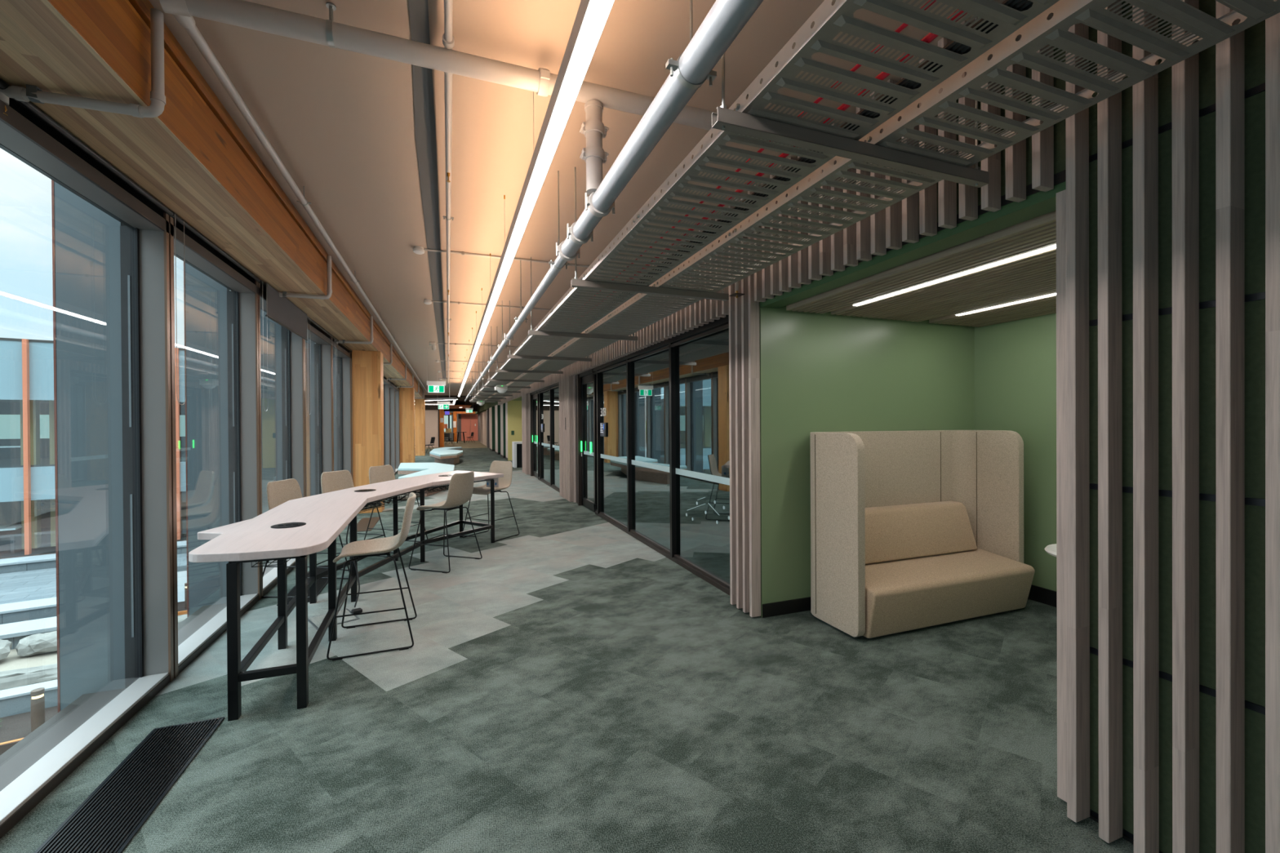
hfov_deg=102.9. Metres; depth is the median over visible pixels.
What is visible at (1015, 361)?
wall
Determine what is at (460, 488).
bar stool
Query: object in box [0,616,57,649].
stone bench
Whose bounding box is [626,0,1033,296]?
cable
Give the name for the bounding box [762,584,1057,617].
baseboard
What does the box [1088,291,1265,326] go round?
trim
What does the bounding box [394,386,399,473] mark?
window
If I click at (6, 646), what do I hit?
boulder
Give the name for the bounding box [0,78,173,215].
roller blind
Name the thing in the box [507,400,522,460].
wall
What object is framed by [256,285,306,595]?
window
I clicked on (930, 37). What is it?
cable
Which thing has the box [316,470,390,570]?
bar stool
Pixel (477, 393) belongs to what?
cable tray
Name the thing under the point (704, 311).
screen
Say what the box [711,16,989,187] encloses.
support bracket
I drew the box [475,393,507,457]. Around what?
wall
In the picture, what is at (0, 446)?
office desk
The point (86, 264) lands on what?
facade fin
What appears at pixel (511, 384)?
cable tray
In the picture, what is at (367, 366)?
column
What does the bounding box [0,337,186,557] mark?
building
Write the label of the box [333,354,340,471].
facade fin
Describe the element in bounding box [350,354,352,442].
window
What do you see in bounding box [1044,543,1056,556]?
side table
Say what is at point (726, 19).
pipe
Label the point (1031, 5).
cable
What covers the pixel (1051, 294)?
ceiling light
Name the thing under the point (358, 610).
outlet
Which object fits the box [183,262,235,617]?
facade fin
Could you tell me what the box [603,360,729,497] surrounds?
wall
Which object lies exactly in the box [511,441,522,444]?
countertop
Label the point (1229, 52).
screen
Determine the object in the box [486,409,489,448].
wall
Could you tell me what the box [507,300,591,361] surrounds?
channel
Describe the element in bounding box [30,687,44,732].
bollard light
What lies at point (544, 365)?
cable tray
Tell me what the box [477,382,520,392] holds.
channel
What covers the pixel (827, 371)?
wall
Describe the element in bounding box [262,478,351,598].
bar stool
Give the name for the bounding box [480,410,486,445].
wall
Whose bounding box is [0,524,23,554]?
office desk
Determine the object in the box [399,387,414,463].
column
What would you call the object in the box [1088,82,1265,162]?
trim
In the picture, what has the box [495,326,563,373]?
channel
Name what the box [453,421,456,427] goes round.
paper notice
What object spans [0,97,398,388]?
wall
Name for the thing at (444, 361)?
conduit
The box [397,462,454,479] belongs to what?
seat cushion
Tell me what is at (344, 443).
window
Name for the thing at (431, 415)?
wall
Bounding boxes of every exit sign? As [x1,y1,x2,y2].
[426,366,445,392]
[437,373,449,408]
[465,408,473,413]
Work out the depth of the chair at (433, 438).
27.89 m
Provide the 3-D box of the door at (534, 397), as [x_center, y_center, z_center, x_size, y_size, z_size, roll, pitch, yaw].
[-3.122,0.228,15.086,0.140,2.530,1.400,0,0,-21]
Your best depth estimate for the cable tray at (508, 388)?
15.18 m
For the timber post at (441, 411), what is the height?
2.720 m
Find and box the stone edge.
[0,663,57,690]
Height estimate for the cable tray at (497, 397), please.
0.071 m
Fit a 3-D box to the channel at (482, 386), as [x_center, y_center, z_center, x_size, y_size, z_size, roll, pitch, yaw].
[-3.596,-1.467,13.739,1.280,0.869,0.041,0,0,-21]
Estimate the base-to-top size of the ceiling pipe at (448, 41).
0.175 m
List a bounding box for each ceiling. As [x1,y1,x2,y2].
[148,0,1004,395]
[424,395,478,404]
[448,404,471,408]
[511,396,521,400]
[637,328,728,363]
[786,210,1056,327]
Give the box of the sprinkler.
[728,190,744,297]
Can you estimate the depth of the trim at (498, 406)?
26.59 m
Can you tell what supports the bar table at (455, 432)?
on the floor
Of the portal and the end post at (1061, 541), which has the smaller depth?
the end post at (1061, 541)
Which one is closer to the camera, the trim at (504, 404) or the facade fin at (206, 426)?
the facade fin at (206, 426)
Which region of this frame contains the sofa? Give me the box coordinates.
[809,430,1035,638]
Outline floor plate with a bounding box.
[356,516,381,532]
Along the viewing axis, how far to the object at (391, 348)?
10.70 m
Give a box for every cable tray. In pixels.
[359,494,408,512]
[405,484,448,495]
[408,0,445,379]
[474,392,492,397]
[477,389,494,395]
[480,383,497,391]
[485,376,514,386]
[489,393,504,398]
[492,365,527,379]
[494,392,513,395]
[501,351,547,370]
[506,384,521,391]
[507,377,539,386]
[514,325,580,356]
[518,367,557,380]
[532,352,577,371]
[537,271,637,333]
[552,328,628,357]
[585,95,835,285]
[587,279,715,335]
[658,130,966,292]
[740,0,1059,140]
[872,0,1279,167]
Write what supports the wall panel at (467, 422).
on the floor
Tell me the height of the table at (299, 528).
0.894 m
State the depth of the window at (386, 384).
14.67 m
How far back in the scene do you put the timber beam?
2.52 m
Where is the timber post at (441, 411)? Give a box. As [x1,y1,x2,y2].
[439,408,444,447]
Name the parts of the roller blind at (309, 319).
bead chain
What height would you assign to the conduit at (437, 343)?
0.032 m
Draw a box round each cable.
[558,0,936,328]
[565,0,1028,338]
[575,9,967,323]
[578,0,1015,326]
[589,0,1022,320]
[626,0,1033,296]
[657,4,1032,274]
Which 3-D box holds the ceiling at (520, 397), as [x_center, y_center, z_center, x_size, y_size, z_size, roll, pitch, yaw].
[-3.355,-1.179,19.887,2.880,0.100,5.800,0,0,-21]
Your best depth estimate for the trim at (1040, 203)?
2.65 m
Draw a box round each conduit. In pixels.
[424,248,621,270]
[431,300,567,311]
[437,342,518,347]
[440,370,494,373]
[444,360,503,363]
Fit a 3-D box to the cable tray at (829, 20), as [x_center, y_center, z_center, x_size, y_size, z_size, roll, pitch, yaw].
[0.941,-1.086,0.828,0.510,0.071,2.105,0,0,-21]
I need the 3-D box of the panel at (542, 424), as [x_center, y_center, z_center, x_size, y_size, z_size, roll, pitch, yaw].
[-2.652,0.037,13.831,0.016,0.230,0.320,0,0,-21]
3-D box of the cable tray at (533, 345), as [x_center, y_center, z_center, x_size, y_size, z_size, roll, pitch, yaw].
[-1.280,-1.103,6.740,0.510,0.071,2.105,0,0,-21]
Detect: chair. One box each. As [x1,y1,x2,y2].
[425,436,435,452]
[444,433,452,443]
[466,432,474,442]
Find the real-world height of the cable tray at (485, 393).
0.071 m
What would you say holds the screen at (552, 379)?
hanging from the ceiling at (340, 122)
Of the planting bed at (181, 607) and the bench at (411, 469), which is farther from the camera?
the planting bed at (181, 607)
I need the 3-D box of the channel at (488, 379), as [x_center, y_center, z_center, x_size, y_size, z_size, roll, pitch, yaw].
[-2.856,-1.461,11.768,1.280,0.869,0.041,0,0,-21]
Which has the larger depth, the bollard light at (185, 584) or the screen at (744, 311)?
the bollard light at (185, 584)
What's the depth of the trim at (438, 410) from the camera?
35.73 m
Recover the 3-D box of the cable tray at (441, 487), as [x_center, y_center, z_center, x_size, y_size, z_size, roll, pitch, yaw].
[-2.533,0.752,6.475,0.165,0.107,1.005,0,0,21]
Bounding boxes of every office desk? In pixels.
[0,445,20,447]
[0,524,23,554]
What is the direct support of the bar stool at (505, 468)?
on the floor
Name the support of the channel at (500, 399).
hanging from the ceiling at (340, 122)
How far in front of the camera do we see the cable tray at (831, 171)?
2.64 m
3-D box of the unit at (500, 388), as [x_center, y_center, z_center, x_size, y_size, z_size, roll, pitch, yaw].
[-3.507,-0.943,12.887,0.310,0.200,0.230,0,0,-21]
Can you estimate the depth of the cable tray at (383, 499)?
5.13 m
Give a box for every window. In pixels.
[0,99,178,838]
[166,220,262,673]
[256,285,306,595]
[306,322,333,494]
[331,341,352,478]
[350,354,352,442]
[383,378,390,465]
[389,382,395,475]
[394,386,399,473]
[444,414,451,440]
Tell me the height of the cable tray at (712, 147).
0.071 m
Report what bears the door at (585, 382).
in the wall at (1255, 35)
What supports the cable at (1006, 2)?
in the cable tray at (512, 363)
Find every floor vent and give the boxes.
[33,716,224,852]
[276,564,337,605]
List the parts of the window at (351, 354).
glass pane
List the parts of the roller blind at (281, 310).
bead chain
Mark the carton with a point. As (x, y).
(447, 430)
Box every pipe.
[0,8,165,118]
[159,0,426,391]
[184,0,802,195]
[442,0,454,382]
[464,0,763,401]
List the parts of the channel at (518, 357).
threaded rod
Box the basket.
[251,559,289,567]
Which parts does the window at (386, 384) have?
glass pane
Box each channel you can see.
[469,399,501,401]
[471,396,506,399]
[474,394,512,396]
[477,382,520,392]
[481,355,530,388]
[487,342,544,382]
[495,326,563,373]
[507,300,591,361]
[528,257,637,341]
[570,167,728,301]
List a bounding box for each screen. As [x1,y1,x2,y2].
[497,376,521,404]
[521,374,528,474]
[525,351,559,393]
[569,212,728,376]
[728,191,760,617]
[1065,0,1279,852]
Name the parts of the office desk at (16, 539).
leg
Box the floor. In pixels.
[0,440,1133,852]
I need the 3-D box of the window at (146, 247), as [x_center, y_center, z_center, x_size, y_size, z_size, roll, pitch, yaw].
[-2.702,0.117,2.369,0.219,2.875,1.635,0,0,-21]
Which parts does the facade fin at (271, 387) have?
fixing rail, fixing rail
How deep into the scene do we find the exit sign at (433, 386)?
12.06 m
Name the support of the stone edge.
on the gravel path
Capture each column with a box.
[351,350,384,513]
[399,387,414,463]
[414,399,425,455]
[559,342,573,502]
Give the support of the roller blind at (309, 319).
attached to the window at (323, 350)
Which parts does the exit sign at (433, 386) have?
panel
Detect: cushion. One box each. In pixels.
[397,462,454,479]
[429,446,462,456]
[864,501,977,564]
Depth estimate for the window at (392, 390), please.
16.13 m
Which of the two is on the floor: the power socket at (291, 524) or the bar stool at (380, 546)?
the bar stool at (380, 546)
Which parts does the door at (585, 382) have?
panel, header frame, glass pane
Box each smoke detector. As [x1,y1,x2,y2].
[413,245,424,254]
[423,298,431,304]
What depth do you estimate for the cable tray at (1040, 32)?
1.52 m
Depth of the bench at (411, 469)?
13.07 m
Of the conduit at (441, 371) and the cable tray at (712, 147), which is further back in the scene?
the conduit at (441, 371)
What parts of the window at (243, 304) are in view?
head frame, sill, sill, reveal panel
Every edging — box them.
[0,737,23,755]
[177,610,186,615]
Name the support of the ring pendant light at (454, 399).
hanging from the ceiling at (340, 122)
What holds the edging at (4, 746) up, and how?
on the ground
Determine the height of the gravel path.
0.310 m
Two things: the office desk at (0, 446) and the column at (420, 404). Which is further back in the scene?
the column at (420, 404)
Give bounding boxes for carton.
[445,428,451,432]
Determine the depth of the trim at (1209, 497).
1.69 m
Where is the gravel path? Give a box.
[0,648,57,671]
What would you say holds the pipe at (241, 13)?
hanging from the ceiling at (340, 122)
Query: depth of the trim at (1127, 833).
1.90 m
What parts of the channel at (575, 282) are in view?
threaded rod, threaded rod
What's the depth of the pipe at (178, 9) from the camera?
2.79 m
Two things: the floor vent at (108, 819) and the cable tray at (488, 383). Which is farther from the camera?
the cable tray at (488, 383)
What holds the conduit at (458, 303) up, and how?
attached to the ceiling at (340, 122)
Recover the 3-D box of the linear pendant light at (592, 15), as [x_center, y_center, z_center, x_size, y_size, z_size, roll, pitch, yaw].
[-3.917,-1.585,11.637,0.066,0.600,22.650,0,0,-21]
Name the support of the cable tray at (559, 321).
on the channel at (531, 332)
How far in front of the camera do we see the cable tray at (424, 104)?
3.48 m
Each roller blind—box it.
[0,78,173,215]
[170,212,260,404]
[258,280,307,411]
[306,315,333,413]
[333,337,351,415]
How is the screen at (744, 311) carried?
on the floor
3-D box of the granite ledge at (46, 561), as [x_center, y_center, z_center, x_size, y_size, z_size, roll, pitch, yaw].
[-24.160,5.231,18.224,15.595,0.550,1.050,-1,0,-34]
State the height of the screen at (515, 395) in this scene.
0.900 m
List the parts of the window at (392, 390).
reveal panel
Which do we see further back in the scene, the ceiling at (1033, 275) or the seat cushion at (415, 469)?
the seat cushion at (415, 469)
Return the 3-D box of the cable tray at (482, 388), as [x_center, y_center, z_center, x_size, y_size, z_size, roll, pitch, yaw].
[-4.236,-1.124,14.624,0.500,0.071,2.105,0,0,-21]
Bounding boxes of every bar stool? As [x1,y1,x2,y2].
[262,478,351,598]
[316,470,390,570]
[326,492,417,660]
[364,464,427,553]
[408,471,482,573]
[461,460,519,542]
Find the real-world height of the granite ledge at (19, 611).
0.720 m
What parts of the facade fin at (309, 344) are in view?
fixing rail, fixing rail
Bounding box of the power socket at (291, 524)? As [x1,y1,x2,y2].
[278,523,299,525]
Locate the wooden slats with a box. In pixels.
[753,13,1053,302]
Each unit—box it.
[476,400,484,405]
[494,385,507,393]
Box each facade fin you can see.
[51,179,134,712]
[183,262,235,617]
[260,309,287,561]
[305,337,319,496]
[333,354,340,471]
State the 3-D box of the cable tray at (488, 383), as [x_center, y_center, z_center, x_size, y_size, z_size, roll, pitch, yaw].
[-3.496,-1.119,12.654,0.500,0.071,2.105,0,0,-21]
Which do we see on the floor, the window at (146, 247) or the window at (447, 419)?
the window at (447, 419)
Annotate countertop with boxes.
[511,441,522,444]
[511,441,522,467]
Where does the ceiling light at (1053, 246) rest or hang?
attached to the ceiling at (1033, 275)
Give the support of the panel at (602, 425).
attached to the wall at (1255, 35)
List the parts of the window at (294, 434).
head frame, sill, sill, reveal panel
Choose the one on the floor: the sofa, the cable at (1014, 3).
the sofa
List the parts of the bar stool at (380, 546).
under seat plate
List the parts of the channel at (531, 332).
threaded rod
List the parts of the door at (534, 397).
glass pane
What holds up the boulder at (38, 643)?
on the gravel path
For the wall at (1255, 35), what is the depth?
1.78 m
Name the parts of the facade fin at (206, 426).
fixing rail, fixing rail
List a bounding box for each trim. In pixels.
[438,409,439,447]
[491,407,495,449]
[497,404,500,452]
[502,403,506,455]
[760,181,1066,308]
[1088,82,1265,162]
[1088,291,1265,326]
[1089,483,1265,506]
[1089,646,1265,715]
[1089,808,1163,852]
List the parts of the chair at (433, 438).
backrest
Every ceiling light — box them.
[853,244,1056,306]
[954,291,1056,315]
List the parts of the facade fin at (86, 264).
fixing rail, fixing rail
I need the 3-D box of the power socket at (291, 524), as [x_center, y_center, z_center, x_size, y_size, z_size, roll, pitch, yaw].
[-2.347,0.655,3.409,0.114,0.003,0.030,0,0,-21]
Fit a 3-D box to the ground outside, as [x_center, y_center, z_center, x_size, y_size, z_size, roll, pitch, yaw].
[-6.298,1.831,11.687,0.400,0.598,32.700,0,0,-21]
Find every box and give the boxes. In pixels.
[307,608,362,630]
[486,477,498,487]
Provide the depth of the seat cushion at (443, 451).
20.99 m
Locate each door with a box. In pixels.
[529,391,539,478]
[575,368,597,511]
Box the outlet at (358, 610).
[351,608,362,613]
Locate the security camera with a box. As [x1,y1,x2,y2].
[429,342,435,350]
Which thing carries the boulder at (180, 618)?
on the gravel path
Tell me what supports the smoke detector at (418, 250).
attached to the ceiling at (340, 122)
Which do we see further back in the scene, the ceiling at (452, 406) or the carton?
the carton
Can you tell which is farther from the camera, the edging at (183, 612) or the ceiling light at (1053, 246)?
the edging at (183, 612)
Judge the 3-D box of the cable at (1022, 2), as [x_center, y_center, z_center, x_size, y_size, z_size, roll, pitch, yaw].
[-2.382,-1.098,10.212,0.025,0.016,26.600,0,0,-21]
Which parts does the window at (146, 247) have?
head frame, sill, sill, reveal panel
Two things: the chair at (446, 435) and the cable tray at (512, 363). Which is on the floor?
the chair at (446, 435)
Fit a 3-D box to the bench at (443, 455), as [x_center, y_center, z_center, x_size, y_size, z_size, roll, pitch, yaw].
[-8.403,1.265,22.244,1.350,0.450,6.950,0,0,-21]
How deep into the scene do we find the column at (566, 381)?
10.39 m
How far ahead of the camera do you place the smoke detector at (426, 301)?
7.49 m
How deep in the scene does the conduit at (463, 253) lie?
5.56 m
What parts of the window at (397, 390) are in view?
reveal panel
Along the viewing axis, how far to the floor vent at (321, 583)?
4.92 m
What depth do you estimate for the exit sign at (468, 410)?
29.40 m
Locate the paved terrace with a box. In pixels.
[0,553,186,604]
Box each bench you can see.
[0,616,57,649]
[397,462,454,496]
[429,446,462,464]
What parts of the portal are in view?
post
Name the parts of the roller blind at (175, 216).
bead chain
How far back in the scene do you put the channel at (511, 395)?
17.70 m
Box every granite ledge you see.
[0,540,186,573]
[0,596,56,624]
[0,680,57,717]
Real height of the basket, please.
0.107 m
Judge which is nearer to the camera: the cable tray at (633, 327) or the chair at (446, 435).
the cable tray at (633, 327)
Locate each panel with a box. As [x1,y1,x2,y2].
[457,413,478,440]
[541,423,543,431]
[600,422,606,436]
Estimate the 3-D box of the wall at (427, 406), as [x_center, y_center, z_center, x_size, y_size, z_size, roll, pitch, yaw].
[-16.904,-1.482,34.880,5.900,0.680,0.400,0,0,-21]
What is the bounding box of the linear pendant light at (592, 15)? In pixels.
[457,0,613,396]
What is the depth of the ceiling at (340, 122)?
3.22 m
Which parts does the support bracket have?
threaded rod, threaded rod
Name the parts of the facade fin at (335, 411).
blade, fixing rail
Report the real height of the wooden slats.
0.900 m
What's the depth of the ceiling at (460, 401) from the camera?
33.95 m
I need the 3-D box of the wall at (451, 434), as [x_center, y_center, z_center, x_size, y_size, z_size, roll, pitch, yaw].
[-18.486,-0.252,52.769,15.500,3.300,0.200,0,0,-21]
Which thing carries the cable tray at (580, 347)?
on the channel at (518, 357)
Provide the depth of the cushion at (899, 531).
4.27 m
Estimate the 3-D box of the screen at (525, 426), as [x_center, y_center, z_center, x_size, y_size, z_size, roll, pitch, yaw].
[-3.647,-0.215,16.191,0.085,3.388,0.884,0,0,-21]
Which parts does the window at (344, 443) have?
head frame, reveal panel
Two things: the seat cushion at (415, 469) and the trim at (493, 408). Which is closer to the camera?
the seat cushion at (415, 469)
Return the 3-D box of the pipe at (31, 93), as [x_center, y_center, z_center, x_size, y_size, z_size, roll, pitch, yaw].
[-2.228,-1.457,2.047,0.529,0.509,0.079,0,0,-18]
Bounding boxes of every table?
[188,470,503,720]
[455,431,466,443]
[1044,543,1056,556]
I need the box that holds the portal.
[444,411,475,441]
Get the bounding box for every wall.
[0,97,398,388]
[414,409,438,447]
[425,400,439,409]
[444,404,477,411]
[444,411,478,439]
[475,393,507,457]
[478,413,480,442]
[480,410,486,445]
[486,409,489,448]
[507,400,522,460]
[528,0,1265,852]
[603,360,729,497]
[760,306,974,617]
[974,312,1057,591]
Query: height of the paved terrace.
0.200 m
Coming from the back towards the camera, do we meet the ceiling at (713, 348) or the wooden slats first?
the ceiling at (713, 348)
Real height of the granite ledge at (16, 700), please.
0.620 m
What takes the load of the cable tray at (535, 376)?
on the channel at (488, 379)
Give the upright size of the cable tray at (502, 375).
0.071 m
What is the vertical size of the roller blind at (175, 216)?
1.190 m
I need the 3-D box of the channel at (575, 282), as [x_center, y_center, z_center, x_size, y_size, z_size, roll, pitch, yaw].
[0.104,-1.440,3.886,1.280,0.869,0.041,0,0,-21]
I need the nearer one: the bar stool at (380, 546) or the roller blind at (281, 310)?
the bar stool at (380, 546)
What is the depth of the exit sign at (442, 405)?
18.18 m
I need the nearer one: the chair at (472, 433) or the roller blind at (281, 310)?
the roller blind at (281, 310)
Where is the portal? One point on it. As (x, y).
(455, 413)
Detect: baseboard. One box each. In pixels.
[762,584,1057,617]
[1088,813,1133,844]
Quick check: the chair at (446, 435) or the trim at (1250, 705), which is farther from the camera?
the chair at (446, 435)
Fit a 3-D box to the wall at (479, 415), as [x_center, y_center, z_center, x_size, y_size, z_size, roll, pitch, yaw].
[-10.558,-0.016,35.932,0.100,2.900,29.300,0,0,-21]
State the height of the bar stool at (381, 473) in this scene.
1.032 m
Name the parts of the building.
parapet panel, spandrel panel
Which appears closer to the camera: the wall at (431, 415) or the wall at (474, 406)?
the wall at (431, 415)
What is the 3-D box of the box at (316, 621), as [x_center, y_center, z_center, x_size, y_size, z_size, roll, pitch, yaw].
[-2.444,1.529,4.116,0.320,0.030,0.360,0,0,44]
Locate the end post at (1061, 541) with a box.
[1056,189,1066,802]
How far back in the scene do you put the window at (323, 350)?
7.40 m
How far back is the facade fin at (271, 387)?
5.89 m
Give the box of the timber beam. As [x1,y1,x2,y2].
[0,0,424,399]
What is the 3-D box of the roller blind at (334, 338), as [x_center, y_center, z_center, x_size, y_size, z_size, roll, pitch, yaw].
[-4.756,-0.740,8.183,0.062,1.190,1.602,0,0,-21]
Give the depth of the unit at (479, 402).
20.94 m
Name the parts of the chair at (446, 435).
backrest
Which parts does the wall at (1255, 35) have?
glass pane, glass pane, header frame, sill frame, glass pane, header frame, sill frame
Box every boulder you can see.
[0,639,12,659]
[15,631,57,656]
[177,613,186,624]
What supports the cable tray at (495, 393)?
on the channel at (511, 395)
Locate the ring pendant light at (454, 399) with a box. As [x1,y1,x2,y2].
[424,397,456,404]
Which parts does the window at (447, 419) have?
glass pane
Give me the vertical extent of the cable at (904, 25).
0.012 m
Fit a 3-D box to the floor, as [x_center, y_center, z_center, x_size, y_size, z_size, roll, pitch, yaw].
[-8.103,1.473,25.161,15.500,0.001,59.200,0,0,-21]
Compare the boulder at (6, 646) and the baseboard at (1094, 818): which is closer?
the baseboard at (1094, 818)
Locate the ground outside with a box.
[0,454,415,791]
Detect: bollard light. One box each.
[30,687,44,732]
[184,582,186,608]
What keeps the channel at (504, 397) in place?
hanging from the ceiling at (340, 122)
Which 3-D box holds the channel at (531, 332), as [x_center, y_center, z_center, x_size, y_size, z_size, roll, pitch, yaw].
[-0.636,-1.445,5.857,1.280,0.869,0.041,0,0,-21]
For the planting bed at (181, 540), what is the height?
0.450 m
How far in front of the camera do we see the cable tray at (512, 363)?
8.81 m
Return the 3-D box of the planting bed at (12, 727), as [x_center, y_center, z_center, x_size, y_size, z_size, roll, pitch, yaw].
[-17.299,6.777,8.820,16.594,0.270,1.500,-1,0,-34]
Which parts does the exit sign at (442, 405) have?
panel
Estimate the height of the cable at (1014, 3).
0.016 m
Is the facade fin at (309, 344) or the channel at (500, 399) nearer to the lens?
the facade fin at (309, 344)
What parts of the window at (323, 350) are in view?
head frame, reveal panel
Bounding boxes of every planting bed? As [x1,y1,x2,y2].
[0,539,186,559]
[0,706,57,742]
[177,601,186,611]
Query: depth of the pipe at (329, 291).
5.12 m

